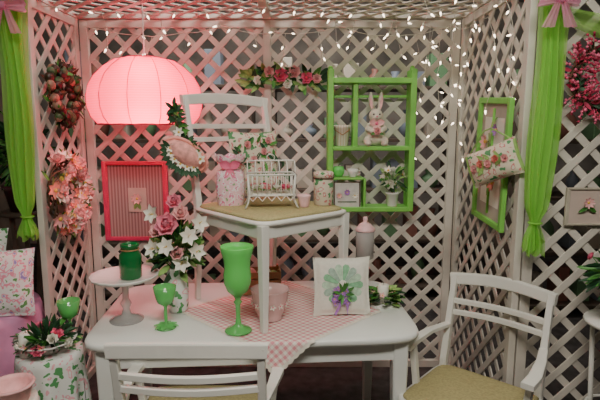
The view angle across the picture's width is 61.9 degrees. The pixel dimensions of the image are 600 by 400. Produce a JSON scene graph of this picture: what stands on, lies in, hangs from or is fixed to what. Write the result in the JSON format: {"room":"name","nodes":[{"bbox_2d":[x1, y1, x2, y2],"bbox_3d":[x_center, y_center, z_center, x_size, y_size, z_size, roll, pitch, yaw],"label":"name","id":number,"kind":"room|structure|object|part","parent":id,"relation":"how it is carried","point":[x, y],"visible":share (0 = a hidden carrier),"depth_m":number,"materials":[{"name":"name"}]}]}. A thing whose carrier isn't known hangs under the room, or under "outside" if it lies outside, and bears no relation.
{"room":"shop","nodes":[
{"label":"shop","id":0,"kind":"room"},
{"bbox_2d":[28,0,96,378],"bbox_3d":[-1.420,0.061,3.033,0.034,2.341,0.601,0,9,0],"label":"wall","id":1,"kind":"structure","parent":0,"point":[34,6],"depth_m":2.89,"materials":[{"name":"white wood"}]},
{"bbox_2d":[38,0,490,19],"bbox_3d":[-0.190,-1.089,2.673,2.521,0.034,1.051,0,9,0],"label":"ceiling","id":2,"kind":"structure","parent":0,"point":[282,14],"depth_m":2.95,"materials":[{"name":"white wood"}]},
{"bbox_2d":[85,4,202,124],"bbox_3d":[-0.885,-0.766,2.848,0.651,0.669,0.650,0,9,0],"label":"pendant lamp","id":3,"kind":"object","parent":2,"relation":"hanging from","point":[131,89],"visible":0.88,"depth_m":2.62,"materials":[{"name":"pink fabric"}]},
{"bbox_3d":[-0.850,-0.861,2.756,0.043,0.455,0.173,-2,9,-13],"label":"cord","id":4,"kind":"part","parent":3,"relation":"part of","materials":[{"name":"white plastic"}]},
{"bbox_3d":[-0.885,-0.623,2.869,0.642,0.370,0.642,0,9,0],"label":"lamp shade","id":5,"kind":"part","parent":3,"relation":"part of","materials":[{"name":"pink fabric"}]},
{"bbox_3d":[-0.885,-0.623,2.869,0.651,0.379,0.650,0,9,0],"label":"frame","id":6,"kind":"part","parent":3,"relation":"part of","materials":[{"name":"pink"}]},
{"bbox_2d":[0,2,599,242],"bbox_3d":[0.000,-1.016,6.976,9.000,3.300,0.100,0,9,0],"label":"wall","id":7,"kind":"structure","parent":0,"point":[588,163],"depth_m":6.83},
{"bbox_2d":[30,243,599,399],"bbox_3d":[0.000,1.340,2.729,9.000,0.100,9.000,0,9,0],"label":"floor","id":8,"kind":"structure","parent":0,"point":[297,383],"depth_m":3.59,"materials":[{"name":"wood"}]},
{"bbox_2d":[0,74,24,250],"bbox_3d":[-3.200,-0.118,4.229,1.440,2.338,0.400,0,9,0],"label":"shelf","id":9,"kind":"object","parent":8,"relation":"on","point":[4,222],"visible":0.1,"depth_m":4.21,"materials":[{"name":"brown wood"}]},
{"bbox_2d":[0,292,44,376],"bbox_3d":[-1.800,0.933,2.781,0.850,0.690,0.792,0,9,0],"label":"armchair","id":10,"kind":"object","parent":8,"relation":"on","point":[9,325],"visible":0.25,"depth_m":2.58,"materials":[{"name":"pink fabric"}]},
{"bbox_2d":[0,228,8,250],"bbox_3d":[-1.820,0.361,2.784,0.400,0.412,0.153,1,9,6],"label":"floral throw pillow","id":11,"kind":"object","parent":10,"relation":"on","point":[3,231],"visible":0.33,"depth_m":2.76,"materials":[{"name":"fabric"}]},
{"bbox_2d":[0,247,35,315],"bbox_3d":[-1.570,0.437,2.614,0.340,0.349,0.164,-2,9,-14],"label":"floral throw pillow","id":12,"kind":"object","parent":10,"relation":"on","point":[16,266],"visible":1,"depth_m":2.59,"materials":[{"name":"fabric"}]},
{"bbox_2d":[0,111,55,311],"bbox_3d":[-1.745,0.304,3.203,0.421,1.813,0.388,4,9,23],"label":"plant stand","id":13,"kind":"object","parent":8,"relation":"on","point":[13,212],"visible":0.2,"depth_m":3.09,"materials":[{"name":"brown wood"}]},
{"bbox_2d":[28,388,38,399],"bbox_3d":[-1.160,1.092,2.023,0.329,0.600,0.283,0,9,0],"label":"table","id":14,"kind":"object","parent":8,"relation":"on","point":[34,394],"visible":0.19,"depth_m":2.02,"materials":[{"name":"wood"}]},
{"bbox_2d":[0,373,35,399],"bbox_3d":[-1.140,0.758,1.974,0.177,0.075,0.177,0,9,0],"label":"bowl","id":15,"kind":"object","parent":14,"relation":"on","point":[15,386],"visible":1,"depth_m":2.02,"materials":[{"name":"pink ceramic"}]},
{"bbox_2d":[14,341,91,399],"bbox_3d":[-1.150,1.014,2.344,0.403,0.660,0.357,0,9,0],"label":"side table","id":16,"kind":"object","parent":8,"relation":"on","point":[60,375],"visible":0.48,"depth_m":2.21,"materials":[{"name":"white fabric"}]},
{"bbox_2d":[10,313,82,356],"bbox_3d":[-1.156,0.605,2.256,0.295,0.167,0.303,0,9,0],"label":"flower bowl","id":17,"kind":"object","parent":16,"relation":"on","point":[47,337],"visible":0.96,"depth_m":2.23,"materials":[{"name":"white"}]},
{"bbox_2d":[18,330,33,358],"bbox_3d":[-1.215,0.633,2.218,0.060,0.120,0.060,0,9,0],"label":"flower","id":18,"kind":"object","parent":17,"relation":"in","point":[21,340],"visible":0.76,"depth_m":2.19,"materials":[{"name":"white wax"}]},
{"bbox_2d":[56,297,82,342],"bbox_3d":[-1.095,0.572,2.376,0.109,0.198,0.109,4,9,22],"label":"glass","id":19,"kind":"object","parent":16,"relation":"on","point":[68,307],"visible":0.59,"depth_m":2.35,"materials":[{"name":"green glass"}]},
{"bbox_2d":[57,49,256,298],"bbox_3d":[-1.300,-0.198,4.723,1.740,2.350,0.400,0,9,0],"label":"shelf","id":20,"kind":"object","parent":8,"relation":"on","point":[209,70],"visible":0.13,"depth_m":4.62,"materials":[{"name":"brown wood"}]},
{"bbox_2d":[103,342,283,399],"bbox_3d":[-0.405,0.916,2.093,0.672,0.928,0.589,0,9,0],"label":"armchair","id":21,"kind":"object","parent":8,"relation":"on","point":[180,387],"visible":0.99,"depth_m":1.79,"materials":[{"name":"wood"}]},
{"bbox_2d":[84,281,417,399],"bbox_3d":[-0.225,0.923,2.641,1.520,0.750,0.860,-1,9,-4],"label":"dining table","id":22,"kind":"object","parent":8,"relation":"on","point":[387,334],"visible":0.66,"depth_m":2.27,"materials":[{"name":"white wood"}]},
{"bbox_2d":[88,265,158,325],"bbox_3d":[-0.835,0.465,2.395,0.320,0.230,0.320,0,9,0],"label":"cake stand","id":23,"kind":"object","parent":22,"relation":"on","point":[107,277],"visible":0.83,"depth_m":2.38,"materials":[{"name":"white ceramic"}]},
{"bbox_2d":[119,242,141,280],"bbox_3d":[-0.800,0.287,2.359,0.104,0.166,0.104,3,9,17],"label":"mason jar","id":24,"kind":"object","parent":23,"relation":"on","point":[130,257],"visible":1,"depth_m":2.32,"materials":[{"name":"green glass"}]},
{"bbox_2d":[153,283,178,331],"bbox_3d":[-0.620,0.494,2.304,0.109,0.198,0.109,4,9,22],"label":"glass","id":25,"kind":"object","parent":22,"relation":"on","point":[164,293],"visible":1,"depth_m":2.29,"materials":[{"name":"green glass"}]},
{"bbox_2d":[143,193,208,312],"bbox_3d":[-0.605,0.262,2.484,0.319,0.596,0.272,0,9,0],"label":"vase","id":26,"kind":"object","parent":22,"relation":"on","point":[166,229],"visible":0.99,"depth_m":2.42,"materials":[{"name":"ceramic"}]},
{"bbox_2d":[182,281,380,372],"bbox_3d":[-0.100,0.626,2.540,0.748,0.140,0.747,8,12,44],"label":"gingham tablecloth","id":27,"kind":"object","parent":22,"relation":"on","point":[286,338],"visible":0.56,"depth_m":2.39,"materials":[{"name":"pink fabric"}]},
{"bbox_2d":[220,242,253,335],"bbox_3d":[-0.280,0.399,2.244,0.149,0.396,0.149,0,9,0],"label":"goblet","id":28,"kind":"object","parent":27,"relation":"on","point":[236,256],"visible":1,"depth_m":2.19,"materials":[{"name":"green glass"}]},
{"bbox_2d":[244,264,280,294],"bbox_3d":[-0.230,0.445,2.797,0.244,0.142,0.124,-1,9,-6],"label":"wooden crate","id":29,"kind":"object","parent":27,"relation":"on","point":[274,271],"visible":0.34,"depth_m":2.74,"materials":[{"name":"brown wood"}]},
{"bbox_2d":[179,93,348,333],"bbox_3d":[-0.192,-0.008,2.594,0.575,1.100,0.739,-8,11,-41],"label":"dining chair","id":30,"kind":"object","parent":27,"relation":"on","point":[268,219],"visible":0.8,"depth_m":2.47,"materials":[{"name":"white painted wood"},{"name":"woven tan seat"}]},
{"bbox_2d":[165,97,204,163],"bbox_3d":[-0.572,-0.349,2.490,0.251,0.334,0.124,6,10,33],"label":"flower garland","id":31,"kind":"object","parent":30,"relation":"attached to","point":[174,114],"visible":0.6,"depth_m":2.50,"materials":[{"name":"green plant"}]},
{"bbox_2d":[159,135,208,177],"bbox_3d":[-0.565,-0.210,2.445,0.240,0.210,0.069,-3,9,-17],"label":"bonnet","id":32,"kind":"object","parent":31,"relation":"attached to","point":[179,153],"visible":0.99,"depth_m":2.43,"materials":[{"name":"pink fabric"}]},
{"bbox_2d":[215,153,245,205],"bbox_3d":[-0.356,-0.106,2.547,0.157,0.262,0.128,0,9,0],"label":"gift bag","id":33,"kind":"object","parent":30,"relation":"on","point":[230,180],"visible":1,"depth_m":2.50,"materials":[{"name":"pink fabric"}]},
{"bbox_2d":[228,131,280,195],"bbox_3d":[-0.244,-0.195,2.709,0.281,0.354,0.108,-4,9,-26],"label":"cushion","id":34,"kind":"object","parent":30,"relation":"on","point":[255,146],"visible":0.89,"depth_m":2.68,"materials":[{"name":"fabric"}]},
{"bbox_2d":[244,154,298,208],"bbox_3d":[-0.145,-0.098,2.483,0.266,0.262,0.159,-1,9,-7],"label":"birdcage","id":35,"kind":"object","parent":30,"relation":"on","point":[291,188],"visible":1,"depth_m":2.44,"materials":[{"name":"white painted metal"},{"name":"pink petals"},{"name":"green leaf"}]},
{"bbox_2d":[297,194,310,207],"bbox_3d":[0.020,0.004,2.488,0.069,0.060,0.067,0,9,0],"label":"cup","id":36,"kind":"object","parent":30,"relation":"on","point":[303,199],"visible":1,"depth_m":2.47,"materials":[{"name":"ceramic"}]},
{"bbox_2d":[313,170,333,205],"bbox_3d":[0.120,-0.061,2.549,0.110,0.172,0.110,0,9,0],"label":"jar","id":37,"kind":"object","parent":30,"relation":"on","point":[323,179],"visible":1,"depth_m":2.51,"materials":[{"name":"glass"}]},
{"bbox_2d":[250,282,288,322],"bbox_3d":[-0.145,0.498,2.411,0.189,0.150,0.189,0,9,0],"label":"flower pot","id":38,"kind":"object","parent":27,"relation":"on","point":[278,292],"visible":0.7,"depth_m":2.36,"materials":[{"name":"pink glazed ceramic"},{"name":"white petals"}]},
{"bbox_2d":[312,256,370,315],"bbox_3d":[0.205,0.428,2.442,0.288,0.284,0.161,0,9,0],"label":"pillow","id":39,"kind":"object","parent":27,"relation":"on","point":[341,284],"visible":1,"depth_m":2.43,"materials":[{"name":"beige fabric"}]},
{"bbox_2d":[355,216,374,259],"bbox_3d":[0.365,0.302,2.821,0.116,0.426,0.116,0,9,0],"label":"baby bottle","id":40,"kind":"object","parent":22,"relation":"on","point":[364,230],"visible":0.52,"depth_m":2.77,"materials":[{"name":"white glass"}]},
{"bbox_2d":[368,282,405,308],"bbox_3d":[0.436,0.487,2.621,0.235,0.118,0.231,0,9,0],"label":"ring","id":41,"kind":"object","parent":22,"relation":"on","point":[379,295],"visible":0.91,"depth_m":2.59,"materials":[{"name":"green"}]},
{"bbox_2d":[79,19,460,366],"bbox_3d":[-0.190,0.013,3.349,2.421,2.341,0.034,0,9,0],"label":"lattice","id":42,"kind":"object","parent":8,"relation":"on","point":[267,25],"visible":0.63,"depth_m":3.27,"materials":[{"name":"white wood"}]},
{"bbox_2d":[0,0,38,241],"bbox_3d":[-1.446,-0.407,2.578,0.154,1.270,0.061,0,9,0],"label":"curtain","id":43,"kind":"object","parent":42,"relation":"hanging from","point":[18,117],"visible":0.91,"depth_m":2.56,"materials":[{"name":"green fabric"}]},
{"bbox_2d":[0,0,25,33],"bbox_3d":[-1.430,-0.904,2.420,0.200,0.190,0.075,0,9,0],"label":"bow","id":44,"kind":"object","parent":43,"relation":"attached to","point":[6,5],"visible":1,"depth_m":2.41,"materials":[{"name":"pink fabric"}]},
{"bbox_2d":[40,57,85,131],"bbox_3d":[-1.328,-0.597,2.842,0.112,0.416,0.406,0,9,0],"label":"wreath","id":45,"kind":"object","parent":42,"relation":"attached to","point":[67,117],"visible":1,"depth_m":2.77,"materials":[{"name":"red plant"}]},
{"bbox_2d":[41,148,94,238],"bbox_3d":[-1.322,-0.036,2.889,0.145,0.525,0.507,0,9,0],"label":"flower wreath","id":46,"kind":"object","parent":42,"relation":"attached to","point":[76,172],"visible":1,"depth_m":2.82,"materials":[{"name":"pink plant"}]},
{"bbox_2d":[101,161,168,240],"bbox_3d":[-1.085,0.010,3.306,0.430,0.530,0.040,0,9,0],"label":"picture frame","id":47,"kind":"object","parent":42,"relation":"attached to","point":[129,187],"visible":0.81,"depth_m":3.30,"materials":[{"name":"paint"}]},
{"bbox_2d":[43,0,514,161],"bbox_3d":[-0.161,-0.618,2.768,2.398,0.845,0.899,0,9,0],"label":"fairy lights","id":48,"kind":"object","parent":42,"relation":"attached to","point":[473,5],"visible":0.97,"depth_m":2.79,"materials":[{"name":"white plastic"}]},
{"bbox_2d":[235,62,327,94],"bbox_3d":[-0.100,-0.758,3.127,0.628,0.214,0.096,0,9,0],"label":"swag","id":49,"kind":"object","parent":42,"relation":"attached to","point":[256,78],"visible":0.99,"depth_m":3.13,"materials":[{"name":"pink plant"}]},
{"bbox_2d":[326,66,417,211],"bbox_3d":[0.445,-0.386,3.178,0.548,0.911,0.150,0,9,0],"label":"wall shelf","id":50,"kind":"object","parent":42,"relation":"attached to","point":[410,80],"visible":0.87,"depth_m":3.12,"materials":[{"name":"paint"}]},
{"bbox_2d":[333,163,343,176],"bbox_3d":[0.245,-0.190,3.177,0.076,0.086,0.076,0,9,0],"label":"apple","id":51,"kind":"object","parent":50,"relation":"on","point":[338,171],"visible":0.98,"depth_m":3.15,"materials":[{"name":"green glass"}]},
{"bbox_2d":[334,125,350,145],"bbox_3d":[0.265,-0.408,3.163,0.108,0.130,0.112,0,9,0],"label":"pail","id":52,"kind":"object","parent":50,"relation":"on","point":[341,131],"visible":0.96,"depth_m":3.13,"materials":[{"name":"beige ceramic"}]},
{"bbox_2d":[334,182,359,206],"bbox_3d":[0.300,-0.030,3.191,0.170,0.172,0.040,0,9,0],"label":"card","id":53,"kind":"object","parent":50,"relation":"on","point":[346,194],"visible":0.89,"depth_m":3.19,"materials":[{"name":"white paper"}]},
{"bbox_2d":[347,168,360,176],"bbox_3d":[0.336,-0.172,3.179,0.079,0.050,0.076,8,12,42],"label":"teacup","id":54,"kind":"object","parent":50,"relation":"on","point":[352,172],"visible":1,"depth_m":3.15,"materials":[{"name":"white ceramic"}]},
{"bbox_2d":[363,92,387,145],"bbox_3d":[0.477,-0.505,3.117,0.153,0.336,0.152,7,11,38],"label":"plush bunny","id":55,"kind":"object","parent":50,"relation":"on","point":[375,130],"visible":1,"depth_m":3.11,"materials":[{"name":"fabric"}]},
{"bbox_2d":[378,161,406,206],"bbox_3d":[0.590,-0.103,3.166,0.198,0.292,0.205,0,9,0],"label":"flowers","id":56,"kind":"object","parent":50,"relation":"on","point":[392,195],"visible":1,"depth_m":3.17,"materials":[{"name":"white plant"}]},
{"bbox_2d":[471,97,514,232],"bbox_3d":[0.993,-0.201,2.619,0.040,0.681,0.453,0,9,0],"label":"picture frame","id":57,"kind":"object","parent":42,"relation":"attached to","point":[489,200],"visible":0.83,"depth_m":2.58,"materials":[{"name":"paint"}]},
{"bbox_2d":[465,127,524,187],"bbox_3d":[0.922,-0.194,2.381,0.132,0.301,0.316,-7,11,-39],"label":"handbag","id":58,"kind":"object","parent":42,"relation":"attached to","point":[501,160],"visible":0.99,"depth_m":2.34,"materials":[{"name":"fabric"}]},
{"bbox_2d":[522,0,571,257],"bbox_3d":[1.089,-0.359,2.206,0.150,1.255,0.061,0,9,0],"label":"curtain","id":59,"kind":"object","parent":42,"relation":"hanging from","point":[545,118],"visible":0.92,"depth_m":2.20,"materials":[{"name":"green fabric"}]},
{"bbox_2d":[538,0,580,27],"bbox_3d":[1.070,-0.795,2.062,0.170,0.162,0.068,0,9,0],"label":"bow","id":60,"kind":"object","parent":59,"relation":"attached to","point":[568,19],"visible":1,"depth_m":2.06,"materials":[{"name":"pink fabric"}]},
{"bbox_2d":[563,187,599,225],"bbox_3d":[1.350,0.032,2.347,0.200,0.180,0.033,0,9,0],"label":"framed picture","id":61,"kind":"object","parent":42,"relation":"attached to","point":[582,204],"visible":1,"depth_m":2.35,"materials":[{"name":"white wood"}]},
{"bbox_2d":[564,31,599,123],"bbox_3d":[1.348,-0.548,2.202,0.428,0.426,0.123,0,9,0],"label":"wreath","id":62,"kind":"object","parent":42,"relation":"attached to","point":[584,98],"visible":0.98,"depth_m":2.21,"materials":[{"name":"pink plant"}]},
{"bbox_2d":[571,8,599,37],"bbox_3d":[1.580,-0.768,2.221,0.840,0.180,0.040,0,9,0],"label":"swag","id":63,"kind":"object","parent":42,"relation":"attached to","point":[586,21],"visible":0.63,"depth_m":2.21},
{"bbox_2d":[271,53,458,290],"bbox_3d":[0.600,-0.223,4.921,1.740,2.342,0.400,0,9,0],"label":"shelf","id":64,"kind":"object","parent":8,"relation":"on","point":[301,186],"visible":0.24,"depth_m":4.84,"materials":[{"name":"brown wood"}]},
{"bbox_2d":[398,272,558,399],"bbox_3d":[0.808,0.877,2.309,0.602,0.943,0.589,7,11,41],"label":"armchair","id":65,"kind":"object","parent":8,"relation":"on","point":[444,381],"visible":0.99,"depth_m":2.37,"materials":[{"name":"wood"}]},
{"bbox_2d":[491,53,599,313],"bbox_3d":[2.600,-0.140,4.428,1.540,2.324,0.400,0,9,0],"label":"shelf","id":66,"kind":"object","parent":8,"relation":"on","point":[591,131],"visible":0.15,"depth_m":4.41,"materials":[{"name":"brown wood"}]},
{"bbox_2d":[577,244,599,399],"bbox_3d":[1.437,0.743,2.247,0.348,1.226,0.343,-5,10,-31],"label":"plant stand","id":67,"kind":"object","parent":8,"relation":"on","point":[591,317],"visible":1,"depth_m":2.26,"materials":[{"name":"white wood"}]},
{"bbox_2d":[53,0,599,1],"bbox_3d":[0.000,-2.022,2.225,9.000,0.100,9.000,0,9,0],"label":"ceiling","id":68,"kind":"structure","parent":0,"point":[53,0],"depth_m":6.58,"materials":[{"name":"white wood"}]},
{"bbox_2d":[448,0,537,384],"bbox_3d":[1.040,0.088,2.850,0.034,2.341,0.971,0,9,0],"label":"wall","id":69,"kind":"structure","parent":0,"point":[528,23],"depth_m":2.70,"materials":[{"name":"white wood"}]},
{"bbox_2d":[513,0,599,399],"bbox_3d":[1.670,0.156,2.400,1.201,2.341,0.034,0,9,0],"label":"lattice panel","id":70,"kind":"object","parent":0,"point":[522,344],"depth_m":2.42,"materials":[{"name":"white wood"}]}
]}

